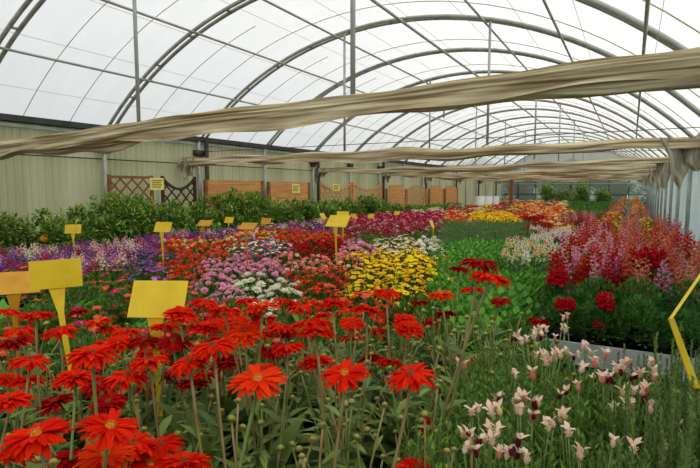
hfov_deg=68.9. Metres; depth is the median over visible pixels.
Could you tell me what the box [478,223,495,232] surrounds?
heather plant
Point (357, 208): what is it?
shrub
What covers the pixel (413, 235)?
plant
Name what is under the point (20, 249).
plant
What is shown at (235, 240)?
plant
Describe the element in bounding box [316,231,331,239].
plant
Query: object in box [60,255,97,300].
plant
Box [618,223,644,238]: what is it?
plant
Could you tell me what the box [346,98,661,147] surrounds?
trim
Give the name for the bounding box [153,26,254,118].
trim
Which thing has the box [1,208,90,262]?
shrub
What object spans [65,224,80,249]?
marker
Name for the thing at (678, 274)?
plant
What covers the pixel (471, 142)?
beam
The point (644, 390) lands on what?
plant
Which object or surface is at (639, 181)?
tree
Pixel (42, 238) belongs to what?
fruit
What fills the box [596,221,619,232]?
plant
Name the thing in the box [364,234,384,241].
plant
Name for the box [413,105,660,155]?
trim
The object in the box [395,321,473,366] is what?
plant
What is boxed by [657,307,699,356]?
plant
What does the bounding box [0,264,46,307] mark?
plant
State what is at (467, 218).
plant
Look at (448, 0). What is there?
trim
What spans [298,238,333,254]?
plant
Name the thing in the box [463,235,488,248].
plant
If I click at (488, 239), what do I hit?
heather plant
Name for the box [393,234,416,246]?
plant
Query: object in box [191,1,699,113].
trim
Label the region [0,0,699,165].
ceiling
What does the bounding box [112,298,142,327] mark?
plant
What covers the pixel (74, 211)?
shrub
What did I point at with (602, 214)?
plant
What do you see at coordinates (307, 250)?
plant
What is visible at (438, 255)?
plant
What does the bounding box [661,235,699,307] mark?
plant
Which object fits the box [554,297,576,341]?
plant
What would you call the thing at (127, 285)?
plant
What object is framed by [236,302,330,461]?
plant
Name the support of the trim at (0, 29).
attached to the wall at (568, 157)
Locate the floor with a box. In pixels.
[554,362,690,397]
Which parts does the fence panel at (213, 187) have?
post, post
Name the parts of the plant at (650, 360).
flower, stem, flower, flower, flower, flower, flower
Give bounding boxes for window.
[517,182,534,199]
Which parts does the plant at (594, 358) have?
flower, stem, flower, flower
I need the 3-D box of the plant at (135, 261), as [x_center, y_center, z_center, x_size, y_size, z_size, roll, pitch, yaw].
[-2.188,0.457,5.295,0.524,0.474,0.521,2,6,22]
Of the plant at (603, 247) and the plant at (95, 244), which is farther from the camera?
the plant at (95, 244)
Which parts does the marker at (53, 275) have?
plate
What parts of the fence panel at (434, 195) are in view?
post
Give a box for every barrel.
[474,196,483,205]
[484,196,491,204]
[492,196,498,204]
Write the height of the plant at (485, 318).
0.499 m
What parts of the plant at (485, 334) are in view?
stem, stem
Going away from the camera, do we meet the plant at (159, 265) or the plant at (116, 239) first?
the plant at (159, 265)
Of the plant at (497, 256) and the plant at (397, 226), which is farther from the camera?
the plant at (397, 226)
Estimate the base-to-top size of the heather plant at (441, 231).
0.414 m
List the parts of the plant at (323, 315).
stem, stem, stem, stem, pot, stem, stem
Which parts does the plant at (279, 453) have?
stem, stem, stem, stem, stem, stem, stem, stem, stem, stem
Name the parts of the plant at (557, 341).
stem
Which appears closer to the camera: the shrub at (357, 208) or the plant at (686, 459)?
the plant at (686, 459)
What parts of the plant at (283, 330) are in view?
stem, stem, stem, stem, stem, stem, stem, stem, stem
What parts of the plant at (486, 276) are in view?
stem, stem, stem, stem, stem, stem, stem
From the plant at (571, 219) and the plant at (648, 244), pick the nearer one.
the plant at (648, 244)
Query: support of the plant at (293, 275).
on the bench
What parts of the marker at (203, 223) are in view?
plate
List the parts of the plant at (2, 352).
flower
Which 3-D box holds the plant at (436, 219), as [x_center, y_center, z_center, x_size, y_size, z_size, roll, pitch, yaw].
[2.110,-0.196,12.704,0.638,0.443,0.653,-1,5,-15]
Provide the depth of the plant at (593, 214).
8.10 m
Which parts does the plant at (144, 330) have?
flower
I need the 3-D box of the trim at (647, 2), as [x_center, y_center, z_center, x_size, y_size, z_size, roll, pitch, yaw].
[8.413,-2.935,14.971,0.038,0.033,42.700,3,6,29]
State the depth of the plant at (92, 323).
1.84 m
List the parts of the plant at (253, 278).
flower, flower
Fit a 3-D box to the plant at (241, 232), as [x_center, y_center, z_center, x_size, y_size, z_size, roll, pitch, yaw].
[-1.766,0.178,8.430,0.527,0.466,0.535,1,5,12]
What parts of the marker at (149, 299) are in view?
plate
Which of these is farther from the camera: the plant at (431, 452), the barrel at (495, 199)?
the barrel at (495, 199)
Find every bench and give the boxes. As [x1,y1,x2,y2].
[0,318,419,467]
[7,275,516,360]
[528,288,699,381]
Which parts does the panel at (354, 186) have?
post, rail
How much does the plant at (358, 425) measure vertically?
0.705 m
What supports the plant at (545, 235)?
on the bench
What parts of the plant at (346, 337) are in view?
stem, stem, stem, stem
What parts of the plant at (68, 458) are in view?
stem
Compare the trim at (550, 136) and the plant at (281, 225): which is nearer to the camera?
the plant at (281, 225)
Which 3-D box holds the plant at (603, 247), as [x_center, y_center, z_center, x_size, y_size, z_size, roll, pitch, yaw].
[2.279,0.293,4.383,0.283,0.625,0.318,2,5,17]
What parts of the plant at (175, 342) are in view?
stem, stem, stem, stem, stem, stem, stem, stem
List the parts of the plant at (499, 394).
flower, flower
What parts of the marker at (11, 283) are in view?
plate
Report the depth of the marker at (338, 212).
8.08 m
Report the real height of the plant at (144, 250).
0.453 m
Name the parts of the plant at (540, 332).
flower, flower, flower, stem, flower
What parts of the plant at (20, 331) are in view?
stem, stem, stem, stem, stem, stem, stem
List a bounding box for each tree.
[502,182,550,200]
[541,181,603,201]
[586,180,637,201]
[630,180,646,202]
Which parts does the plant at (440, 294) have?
stem, stem, stem, stem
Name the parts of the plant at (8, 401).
stem, stem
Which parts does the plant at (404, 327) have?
stem, stem, stem, stem, stem, stem, stem, stem, stem, stem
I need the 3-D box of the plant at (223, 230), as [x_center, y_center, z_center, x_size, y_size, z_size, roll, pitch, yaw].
[-2.166,0.111,9.097,0.545,0.480,0.526,-1,5,-9]
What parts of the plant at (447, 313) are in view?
stem, stem, stem, stem, stem, stem, stem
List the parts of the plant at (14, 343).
stem, stem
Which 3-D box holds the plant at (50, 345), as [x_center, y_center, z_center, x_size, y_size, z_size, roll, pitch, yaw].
[-1.382,0.643,2.455,0.360,0.315,0.366,-1,5,-12]
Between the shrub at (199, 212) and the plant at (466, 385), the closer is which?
the plant at (466, 385)
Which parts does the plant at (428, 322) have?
stem, stem, stem, stem, stem, stem, stem, stem, stem, stem, stem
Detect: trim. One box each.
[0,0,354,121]
[0,29,518,159]
[0,46,516,162]
[0,84,488,164]
[0,113,446,166]
[0,122,424,166]
[21,154,371,173]
[23,0,109,115]
[70,0,699,120]
[91,0,506,144]
[100,0,507,143]
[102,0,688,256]
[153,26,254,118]
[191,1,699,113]
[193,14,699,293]
[221,0,532,142]
[227,57,326,139]
[249,39,699,141]
[262,0,545,143]
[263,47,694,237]
[301,64,677,148]
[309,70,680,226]
[314,0,551,140]
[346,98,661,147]
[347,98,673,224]
[370,0,569,142]
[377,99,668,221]
[386,99,666,152]
[389,2,572,142]
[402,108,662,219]
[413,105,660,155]
[418,114,654,162]
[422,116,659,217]
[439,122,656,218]
[448,0,585,140]
[451,126,643,165]
[452,127,654,218]
[456,120,648,156]
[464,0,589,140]
[465,132,653,218]
[476,136,651,212]
[485,139,649,207]
[494,142,648,207]
[501,151,647,208]
[507,0,598,137]
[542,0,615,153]
[552,183,647,183]
[572,0,614,132]
[634,0,650,156]
[637,1,663,155]
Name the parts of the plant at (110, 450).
stem, stem, stem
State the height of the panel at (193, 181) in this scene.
1.840 m
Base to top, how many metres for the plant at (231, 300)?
0.312 m
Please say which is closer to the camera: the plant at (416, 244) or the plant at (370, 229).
the plant at (416, 244)
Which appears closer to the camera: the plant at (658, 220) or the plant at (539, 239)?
the plant at (658, 220)
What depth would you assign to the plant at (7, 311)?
1.88 m
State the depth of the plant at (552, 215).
14.83 m
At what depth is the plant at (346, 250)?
6.13 m
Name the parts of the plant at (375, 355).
stem, stem, stem, stem, stem, stem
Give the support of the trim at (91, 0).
attached to the wall at (568, 157)
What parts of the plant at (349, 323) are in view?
stem, stem, stem, stem, stem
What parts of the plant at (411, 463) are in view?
stem, stem, stem, stem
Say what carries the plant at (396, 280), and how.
on the bench
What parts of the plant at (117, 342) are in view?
stem, stem, stem, stem, stem, stem, stem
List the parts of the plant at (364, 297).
flower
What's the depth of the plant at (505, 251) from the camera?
5.30 m
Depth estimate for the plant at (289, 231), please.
8.84 m
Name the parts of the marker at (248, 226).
plate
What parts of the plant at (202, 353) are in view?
stem, stem, stem, stem, stem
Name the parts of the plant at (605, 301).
pot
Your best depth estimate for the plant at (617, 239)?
4.94 m
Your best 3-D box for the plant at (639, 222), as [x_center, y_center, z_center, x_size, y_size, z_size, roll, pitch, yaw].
[3.996,0.046,7.160,0.332,0.618,0.283,2,6,26]
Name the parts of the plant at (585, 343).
flower, stem, flower, flower, flower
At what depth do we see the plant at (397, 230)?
9.34 m
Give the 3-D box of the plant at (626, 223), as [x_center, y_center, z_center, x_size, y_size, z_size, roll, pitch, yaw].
[3.732,0.110,6.823,0.269,0.552,0.236,2,6,21]
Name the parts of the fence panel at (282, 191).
post, post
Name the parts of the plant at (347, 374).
stem, stem, stem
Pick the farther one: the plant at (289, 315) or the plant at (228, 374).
the plant at (289, 315)
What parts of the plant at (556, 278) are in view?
pot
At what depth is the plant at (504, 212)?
16.20 m
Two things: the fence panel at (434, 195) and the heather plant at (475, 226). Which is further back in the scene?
the fence panel at (434, 195)
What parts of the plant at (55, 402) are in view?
stem, stem, stem, stem, stem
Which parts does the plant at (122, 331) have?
stem, stem, stem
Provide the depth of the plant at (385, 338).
3.07 m
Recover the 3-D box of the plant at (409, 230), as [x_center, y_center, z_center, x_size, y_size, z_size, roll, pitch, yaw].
[1.056,0.069,9.860,0.683,0.428,0.684,2,6,22]
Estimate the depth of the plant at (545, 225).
10.99 m
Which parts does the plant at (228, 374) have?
stem, stem, stem, stem, stem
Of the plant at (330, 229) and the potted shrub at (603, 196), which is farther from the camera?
the potted shrub at (603, 196)
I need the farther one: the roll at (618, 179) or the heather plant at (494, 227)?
the roll at (618, 179)
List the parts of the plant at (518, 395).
flower, flower, stem, flower, stem, flower, flower, flower, flower, flower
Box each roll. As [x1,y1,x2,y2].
[0,47,699,159]
[176,137,699,188]
[314,157,670,192]
[381,164,670,189]
[424,170,649,183]
[455,175,647,183]
[477,177,648,184]
[495,179,647,184]
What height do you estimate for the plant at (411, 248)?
0.426 m
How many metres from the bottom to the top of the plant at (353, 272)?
0.404 m
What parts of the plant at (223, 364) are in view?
stem, stem, stem, stem, stem, pot, stem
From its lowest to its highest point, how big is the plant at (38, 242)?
0.457 m
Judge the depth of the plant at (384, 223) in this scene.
11.13 m
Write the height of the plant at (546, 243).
0.579 m
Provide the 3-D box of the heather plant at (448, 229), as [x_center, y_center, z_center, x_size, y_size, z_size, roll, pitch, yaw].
[2.131,0.023,10.437,0.464,0.414,0.455,1,5,8]
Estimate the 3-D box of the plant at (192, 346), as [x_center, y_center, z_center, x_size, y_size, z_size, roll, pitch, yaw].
[-0.622,0.571,2.019,0.432,0.536,0.364,-4,6,-37]
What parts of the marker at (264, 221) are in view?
plate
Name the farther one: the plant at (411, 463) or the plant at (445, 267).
the plant at (445, 267)
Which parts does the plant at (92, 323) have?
stem, stem, stem, stem, stem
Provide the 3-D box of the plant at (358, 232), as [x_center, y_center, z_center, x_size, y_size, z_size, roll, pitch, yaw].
[0.208,0.121,9.221,0.632,0.438,0.600,-1,5,-15]
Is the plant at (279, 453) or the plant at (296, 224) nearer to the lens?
the plant at (279, 453)
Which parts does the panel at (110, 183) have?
post, rail, post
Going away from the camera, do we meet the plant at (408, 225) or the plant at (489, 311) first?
the plant at (489, 311)
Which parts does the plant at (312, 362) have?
stem, stem, stem, stem, stem, stem, stem, stem, stem, stem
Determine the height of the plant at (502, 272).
0.528 m
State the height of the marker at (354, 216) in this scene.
0.611 m
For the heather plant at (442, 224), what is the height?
0.410 m
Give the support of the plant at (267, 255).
on the bench
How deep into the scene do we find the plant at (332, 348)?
2.41 m
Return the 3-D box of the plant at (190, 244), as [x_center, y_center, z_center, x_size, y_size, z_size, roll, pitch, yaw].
[-2.195,0.333,6.984,0.474,0.419,0.481,-2,6,-21]
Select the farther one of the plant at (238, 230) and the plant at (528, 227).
the plant at (528, 227)
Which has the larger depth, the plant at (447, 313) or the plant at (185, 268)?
the plant at (185, 268)
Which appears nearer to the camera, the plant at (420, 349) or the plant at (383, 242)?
the plant at (420, 349)
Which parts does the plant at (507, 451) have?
flower, flower, flower, flower, flower, stem, flower, flower, flower, flower, flower, stem, flower, stem, flower, stem, flower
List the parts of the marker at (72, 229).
plate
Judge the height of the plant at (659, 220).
0.610 m
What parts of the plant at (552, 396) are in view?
flower, flower, flower, flower, stem, stem, flower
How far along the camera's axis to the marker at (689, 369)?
1.11 m
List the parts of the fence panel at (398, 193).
post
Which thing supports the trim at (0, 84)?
attached to the wall at (568, 157)
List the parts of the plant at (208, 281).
flower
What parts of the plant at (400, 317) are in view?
stem, stem, stem, stem, stem, stem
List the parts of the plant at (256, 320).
stem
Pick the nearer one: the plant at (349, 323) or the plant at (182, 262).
the plant at (349, 323)
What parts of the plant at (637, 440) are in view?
flower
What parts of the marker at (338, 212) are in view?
plate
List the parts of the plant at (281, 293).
flower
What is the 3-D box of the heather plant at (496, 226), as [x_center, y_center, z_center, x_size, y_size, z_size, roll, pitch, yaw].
[3.224,-0.071,11.488,0.478,0.414,0.469,3,6,27]
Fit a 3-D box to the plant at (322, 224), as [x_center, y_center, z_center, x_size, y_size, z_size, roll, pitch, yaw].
[-0.690,-0.025,10.804,0.372,0.444,0.423,5,7,44]
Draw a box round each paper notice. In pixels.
[149,178,163,189]
[292,184,299,192]
[333,184,339,190]
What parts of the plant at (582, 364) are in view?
flower, flower, flower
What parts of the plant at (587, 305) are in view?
pot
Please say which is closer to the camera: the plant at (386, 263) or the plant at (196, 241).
the plant at (386, 263)
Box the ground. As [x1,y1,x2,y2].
[502,198,645,202]
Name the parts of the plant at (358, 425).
stem, stem, stem, stem, stem, stem, stem, stem, stem, stem, stem, stem, stem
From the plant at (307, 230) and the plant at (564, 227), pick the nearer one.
the plant at (307, 230)
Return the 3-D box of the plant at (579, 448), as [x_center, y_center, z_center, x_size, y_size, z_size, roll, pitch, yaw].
[0.478,0.643,1.056,0.388,0.566,0.380,1,5,14]
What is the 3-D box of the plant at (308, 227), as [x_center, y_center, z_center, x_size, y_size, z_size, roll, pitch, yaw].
[-0.873,0.011,10.329,0.613,0.458,0.617,-1,5,-11]
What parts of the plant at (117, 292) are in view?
flower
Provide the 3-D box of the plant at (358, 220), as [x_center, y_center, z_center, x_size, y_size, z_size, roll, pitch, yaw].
[0.234,-0.135,12.032,0.622,0.443,0.607,4,6,37]
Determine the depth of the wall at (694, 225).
9.74 m
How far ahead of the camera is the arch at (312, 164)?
13.03 m
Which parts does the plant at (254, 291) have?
flower, flower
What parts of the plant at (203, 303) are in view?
stem, stem, stem, stem, stem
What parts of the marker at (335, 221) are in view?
plate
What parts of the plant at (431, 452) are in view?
flower, flower, flower, flower, flower, flower, flower, stem, flower, flower, flower, stem, flower, stem, flower, flower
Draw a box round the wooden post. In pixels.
[509,180,513,203]
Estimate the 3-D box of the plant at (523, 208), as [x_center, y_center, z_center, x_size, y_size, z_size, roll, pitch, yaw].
[6.967,-0.865,20.190,0.846,0.431,0.799,-3,6,-27]
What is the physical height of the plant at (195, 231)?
0.442 m
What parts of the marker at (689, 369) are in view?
plate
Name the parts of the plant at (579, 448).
flower, stem, flower, stem, flower, stem, flower, flower, stem, flower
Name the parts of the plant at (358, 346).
stem, stem, stem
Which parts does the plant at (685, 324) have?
pot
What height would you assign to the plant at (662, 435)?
0.676 m
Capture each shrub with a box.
[0,210,36,271]
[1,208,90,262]
[48,203,105,252]
[85,188,151,252]
[116,193,173,243]
[146,198,207,239]
[170,201,224,234]
[188,192,242,229]
[215,187,265,229]
[245,190,284,227]
[260,200,291,229]
[269,199,307,224]
[284,197,320,228]
[292,198,327,226]
[317,199,340,224]
[326,198,352,215]
[339,197,367,216]
[350,193,382,217]
[361,195,389,213]
[377,198,398,214]
[384,202,404,212]
[403,204,417,211]
[411,204,426,211]
[424,203,441,208]
[435,203,449,208]
[537,184,557,200]
[553,189,571,201]
[569,180,591,201]
[594,187,612,202]
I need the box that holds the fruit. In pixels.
[40,235,47,242]
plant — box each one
[0,248,14,260]
[0,253,29,269]
[0,261,22,303]
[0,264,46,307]
[0,299,22,326]
[0,308,91,428]
[0,321,47,360]
[0,335,70,467]
[0,336,43,375]
[0,344,166,467]
[0,354,51,467]
[0,368,102,467]
[1,243,36,261]
[1,325,89,449]
[1,361,60,394]
[2,311,83,467]
[7,300,74,353]
[8,296,72,343]
[11,377,129,467]
[12,254,50,295]
[19,289,72,303]
[22,247,55,264]
[30,357,90,411]
[31,242,55,259]
[31,300,83,352]
[32,251,70,295]
[34,336,97,374]
[40,249,71,259]
[40,274,91,303]
[45,244,71,255]
[46,327,149,450]
[47,304,121,339]
[49,331,119,411]
[50,316,120,372]
[57,239,88,253]
[57,347,171,416]
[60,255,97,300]
[61,243,93,272]
[61,251,92,258]
[64,322,185,463]
[65,281,105,308]
[69,280,116,303]
[70,299,95,306]
[75,239,104,261]
[78,247,114,280]
[79,267,113,290]
[81,298,131,329]
[83,246,114,276]
[83,316,180,422]
[84,239,108,268]
[90,286,132,323]
[92,243,122,272]
[93,274,135,299]
[98,248,136,278]
[99,266,146,291]
[100,324,187,398]
[101,247,132,268]
[102,240,125,268]
[103,355,219,467]
[105,235,127,246]
[106,320,168,337]
[111,284,132,312]
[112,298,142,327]
[113,241,139,256]
[119,255,156,277]
[120,249,154,269]
[122,237,146,258]
[123,313,178,330]
[126,298,217,440]
[127,236,145,258]
[128,261,173,287]
[135,233,155,259]
[135,246,156,259]
[136,299,198,321]
[138,240,164,259]
[140,237,163,254]
[140,249,178,272]
[141,305,260,467]
[146,261,183,280]
[149,233,169,242]
[151,246,183,269]
[151,313,242,407]
[154,237,184,252]
[155,338,318,467]
[157,240,186,258]
[163,270,198,298]
[163,319,225,381]
[164,255,199,279]
[165,232,186,238]
[165,235,188,251]
[168,261,216,288]
[170,228,193,237]
[174,346,253,403]
[175,251,203,266]
[176,243,200,255]
[176,286,206,321]
[180,342,265,464]
[182,245,205,262]
[183,312,226,339]
[184,238,207,256]
[187,230,201,238]
[188,232,202,238]
[188,271,233,301]
[190,255,228,288]
[193,248,229,267]
[196,285,249,313]
[198,238,222,247]
[198,243,220,257]
[198,297,281,448]
[200,228,218,238]
[200,262,244,292]
[202,230,225,242]
[205,300,324,467]
[206,242,231,255]
[206,248,227,261]
[209,297,253,319]
[216,228,237,236]
[216,235,241,246]
[220,238,250,256]
[221,316,320,464]
[222,230,236,238]
[222,244,258,264]
[222,262,253,280]
[222,279,268,312]
[223,245,238,261]
[223,253,255,276]
[226,308,277,375]
[226,363,288,467]
[227,272,273,292]
[233,231,249,238]
[233,337,311,376]
[234,229,251,235]
[235,233,259,245]
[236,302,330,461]
[237,234,263,246]
[239,242,268,276]
[244,238,269,251]
[245,246,286,279]
[248,321,307,364]
[249,231,274,240]
[249,258,282,279]
[249,258,291,287]
[251,299,281,324]
[256,297,337,432]
[257,223,276,231]
[257,286,302,318]
[261,236,277,245]
[262,243,293,273]
[264,224,284,232]
[264,239,277,251]
[264,308,310,342]
[267,228,287,234]
[267,239,295,255]
[268,277,306,307]
[270,235,286,242]
[273,251,308,282]
[274,235,300,247]
[275,228,296,235]
[276,260,313,282]
[276,297,331,323]
[276,309,344,348]
[277,239,299,251]
[278,223,295,229]
[280,266,313,288]
[282,326,337,373]
[284,299,392,467]
[285,231,305,239]
[285,245,320,265]
[286,226,302,232]
[287,222,308,230]
[288,219,304,234]
[288,228,310,235]
[289,325,387,467]
[290,243,320,262]
[290,268,346,310]
[296,230,312,243]
[296,282,348,317]
[296,358,436,467]
[298,223,316,231]
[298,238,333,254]
[301,235,323,247]
[301,254,331,273]
[302,219,319,225]
[303,220,325,231]
[303,316,391,465]
[305,226,324,233]
[305,259,342,290]
[306,242,341,260]
[306,300,385,387]
[308,264,357,311]
[309,234,329,246]
[310,223,326,231]
[311,327,391,422]
[313,230,334,238]
[314,251,341,267]
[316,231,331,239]
[318,227,340,233]
[320,339,378,391]
[321,237,344,251]
[322,240,347,259]
[326,310,383,352]
[327,253,364,275]
[327,325,387,372]
[328,228,349,235]
[329,279,388,318]
[331,288,452,467]
[333,243,369,266]
[336,303,391,353]
[338,231,356,239]
[339,267,372,290]
[339,288,399,346]
[340,248,379,280]
[341,238,370,253]
[342,268,390,315]
[344,226,360,239]
[345,222,362,231]
[345,241,379,263]
[350,225,370,232]
[351,229,372,237]
[351,234,371,246]
[352,219,364,224]
[354,238,374,250]
[357,218,371,223]
[358,221,375,227]
[358,335,422,466]
[360,309,428,417]
[363,258,511,467]
[363,260,395,284]
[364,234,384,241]
[365,228,384,235]
[366,223,385,232]
[366,248,399,268]
[368,220,385,225]
[370,243,391,259]
[371,226,391,234]
[371,238,392,248]
[372,230,399,241]
[373,235,391,245]
[373,238,400,254]
[373,255,398,271]
[375,282,436,332]
[377,249,402,267]
[377,264,408,285]
[380,312,436,356]
[381,222,395,230]
[381,269,431,309]
[384,217,401,223]
[385,292,443,355]
[386,228,409,238]
[387,236,413,254]
[387,311,462,359]
[388,224,405,229]
[391,246,423,268]
[393,219,410,224]
[393,221,404,225]
[393,227,417,239]
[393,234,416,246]
[394,259,429,276]
[394,389,519,467]
[395,240,424,255]
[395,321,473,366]
[395,409,473,467]
[397,245,417,257]
[400,223,418,231]
[402,254,436,278]
[404,290,495,420]
[404,398,555,467]
[405,233,424,242]
[406,217,424,223]
[406,222,430,230]
[406,266,468,411]
[408,225,434,237]
[411,231,431,240]
[411,268,453,298]
[412,250,429,260]
[415,220,431,227]
[415,240,434,251]
[417,229,442,239]
[417,235,438,249]
[418,223,443,237]
[418,244,444,259]
[424,217,445,226]
[424,255,449,271]
[426,266,471,306]
[428,284,478,321]
[428,309,481,417]
[428,356,558,434]
[429,246,462,263]
[431,227,454,241]
[432,214,444,222]
[433,252,471,283]
[433,262,467,281]
[434,365,600,467]
[435,239,458,250]
[436,234,457,243]
[436,308,507,365]
[437,216,455,222]
[438,232,466,242]
[439,221,458,230]
[440,291,511,340]
[443,226,463,236]
[444,230,468,241]
[446,220,463,234]
[446,245,473,265]
[447,328,562,404]
[449,237,480,255]
[451,402,595,467]
[452,270,495,294]
[455,216,474,223]
[455,225,472,234]
[456,229,481,241]
[459,254,480,278]
[460,287,549,375]
[462,221,478,238]
[463,209,479,213]
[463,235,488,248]
[464,249,495,260]
[466,240,490,249]
[467,221,485,233]
[468,228,490,237]
[469,215,483,220]
[469,259,512,289]
[470,282,526,311]
[471,234,495,241]
[471,346,601,433]
[472,231,497,240]
[473,219,493,227]
[474,225,493,235]
[474,260,513,289]
[474,317,559,376]
[477,237,511,264]
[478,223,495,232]
[478,284,541,350]
[480,246,507,272]
[482,229,508,239]
[483,325,543,377]
[484,209,496,214]
[485,215,502,224]
[485,221,504,233]
[486,222,503,238]
[489,339,577,410]
[493,211,511,216]
[493,220,511,233]
[493,239,519,268]
[494,227,514,238]
[497,273,546,319]
[500,224,520,233]
[501,247,520,276]
[501,336,578,382]
[501,405,638,467]
[502,225,521,236]
[503,231,527,241]
[504,216,522,226]
[505,236,527,279]
[505,360,646,467]
[506,222,524,232]
[508,230,536,239]
[509,322,583,396]
[510,263,553,317]
[512,234,533,272]
[513,211,528,215]
[513,221,530,235]
[513,244,545,304]
[518,207,531,211]
[518,213,532,218]
[518,235,546,266]
[518,241,535,273]
[519,229,540,237]
[521,223,548,235]
[525,217,539,224]
[526,221,552,230]
[526,232,539,272]
[528,221,552,232]
[528,350,660,454]
[530,224,546,234]
[532,230,551,238]
[532,235,553,264]
[533,281,586,324]
[534,362,699,467]
[535,243,554,277]
[535,253,550,271]
[536,233,553,249]
[539,242,559,304]
[539,295,586,338]
[541,228,561,246]
[544,214,559,219]
[544,225,574,238]
[545,267,569,333]
[547,248,588,320]
[547,312,610,407]
[548,218,562,226]
[548,436,669,467]
[549,227,571,245]
[549,241,560,248]
[550,243,594,318]
[550,254,591,299]
[554,211,566,215]
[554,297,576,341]
[555,222,576,231]
[555,224,574,239]
[555,225,570,242]
[557,242,584,300]
[559,231,593,284]
[559,356,690,437]
[560,212,574,225]
[565,231,595,251]
[565,236,594,296]
[568,212,583,231]
[569,275,629,337]
[571,298,623,344]
[575,221,608,237]
[575,224,603,242]
[575,231,604,287]
[576,211,591,220]
[579,221,601,234]
[582,361,647,417]
[583,215,596,225]
[583,220,607,230]
[585,212,599,220]
[587,236,635,301]
[587,248,627,317]
[588,217,612,235]
[591,214,612,227]
[591,216,612,227]
[591,349,699,467]
[592,212,604,217]
[592,291,615,346]
[592,320,605,345]
[593,236,635,300]
[593,243,626,302]
[595,387,699,467]
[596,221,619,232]
[596,231,626,253]
[598,234,631,256]
[600,237,625,253]
[600,276,672,342]
[601,225,633,248]
[602,227,630,241]
[603,229,621,244]
[604,213,621,223]
[606,332,685,422]
[608,294,671,351]
[609,204,620,213]
[618,223,639,237]
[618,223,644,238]
[618,249,656,306]
[619,217,646,237]
[620,243,673,330]
[622,213,638,222]
[624,216,647,235]
[624,229,655,247]
[624,235,658,293]
[624,374,695,467]
[627,241,653,253]
[628,245,670,325]
[629,226,660,249]
[632,222,659,242]
[632,233,654,249]
[634,353,699,467]
[636,207,649,217]
[638,203,649,216]
[641,217,650,226]
[642,321,699,420]
[642,447,690,467]
[644,220,655,233]
[646,226,668,240]
[650,234,697,298]
[652,211,669,226]
[652,220,676,236]
[652,227,687,247]
[652,234,682,297]
[653,215,682,234]
[655,229,691,284]
[655,279,699,349]
[656,232,695,285]
[657,216,677,232]
[657,220,684,236]
[657,230,689,249]
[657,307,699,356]
[661,225,689,241]
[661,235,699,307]
[661,247,699,311]
[661,250,699,319]
[661,253,699,327]
[668,378,699,457]
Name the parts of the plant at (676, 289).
pot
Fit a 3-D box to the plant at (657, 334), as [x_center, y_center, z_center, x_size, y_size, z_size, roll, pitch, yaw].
[0.849,0.581,1.453,0.212,0.618,0.239,1,5,9]
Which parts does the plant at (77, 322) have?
flower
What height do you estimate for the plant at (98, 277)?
0.393 m
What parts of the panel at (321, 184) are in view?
post, rail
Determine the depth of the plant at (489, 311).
3.24 m
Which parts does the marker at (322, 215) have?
plate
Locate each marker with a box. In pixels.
[0,271,40,357]
[28,258,82,422]
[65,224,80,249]
[127,280,188,424]
[154,222,171,270]
[197,220,212,243]
[224,217,233,227]
[238,222,257,264]
[260,218,271,231]
[319,213,326,222]
[325,215,350,268]
[337,211,348,239]
[350,213,357,220]
[429,220,434,251]
[668,274,699,395]
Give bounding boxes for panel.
[107,174,153,238]
[160,176,196,234]
[203,180,263,228]
[267,182,309,220]
[320,182,351,211]
[352,183,381,204]
[385,185,405,206]
[407,185,426,205]
[428,186,443,204]
[444,186,457,203]
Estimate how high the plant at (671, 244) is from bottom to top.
0.627 m
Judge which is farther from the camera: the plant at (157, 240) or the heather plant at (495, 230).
the heather plant at (495, 230)
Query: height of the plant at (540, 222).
0.439 m
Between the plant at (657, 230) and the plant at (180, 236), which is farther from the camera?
the plant at (180, 236)
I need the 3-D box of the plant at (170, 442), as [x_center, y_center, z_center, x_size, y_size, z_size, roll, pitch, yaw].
[-0.398,0.589,1.185,0.366,0.650,0.285,2,5,17]
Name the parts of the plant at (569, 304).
pot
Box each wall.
[0,121,500,260]
[505,151,645,208]
[652,170,699,257]
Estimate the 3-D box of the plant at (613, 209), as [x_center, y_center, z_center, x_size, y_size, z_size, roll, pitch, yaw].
[6.959,-0.537,13.478,0.301,0.644,0.309,-4,6,-36]
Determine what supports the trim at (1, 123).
attached to the wall at (27, 183)
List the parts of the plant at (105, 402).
stem, stem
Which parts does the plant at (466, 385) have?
flower, stem, flower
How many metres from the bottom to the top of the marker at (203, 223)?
0.715 m
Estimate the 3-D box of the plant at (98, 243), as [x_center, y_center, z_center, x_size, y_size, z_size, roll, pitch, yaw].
[-3.172,0.344,6.647,0.291,0.456,0.350,4,7,41]
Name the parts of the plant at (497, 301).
stem, stem, stem, stem, stem, stem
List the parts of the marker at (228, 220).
plate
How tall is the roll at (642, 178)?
0.565 m
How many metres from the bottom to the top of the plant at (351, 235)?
0.438 m
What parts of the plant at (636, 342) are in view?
pot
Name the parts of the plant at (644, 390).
flower, stem, flower, stem, flower, stem, flower, flower, flower, flower, flower, flower, stem, flower, flower, flower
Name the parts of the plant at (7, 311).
stem, stem, stem, stem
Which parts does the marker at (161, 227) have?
plate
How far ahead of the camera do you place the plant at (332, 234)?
9.39 m
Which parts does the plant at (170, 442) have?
stem, stem, stem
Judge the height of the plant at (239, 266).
0.431 m
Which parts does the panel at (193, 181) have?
post, rail, post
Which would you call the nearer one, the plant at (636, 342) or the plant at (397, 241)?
the plant at (636, 342)
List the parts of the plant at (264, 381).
stem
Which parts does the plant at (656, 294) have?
pot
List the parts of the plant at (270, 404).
stem, stem, stem, stem, stem, stem, stem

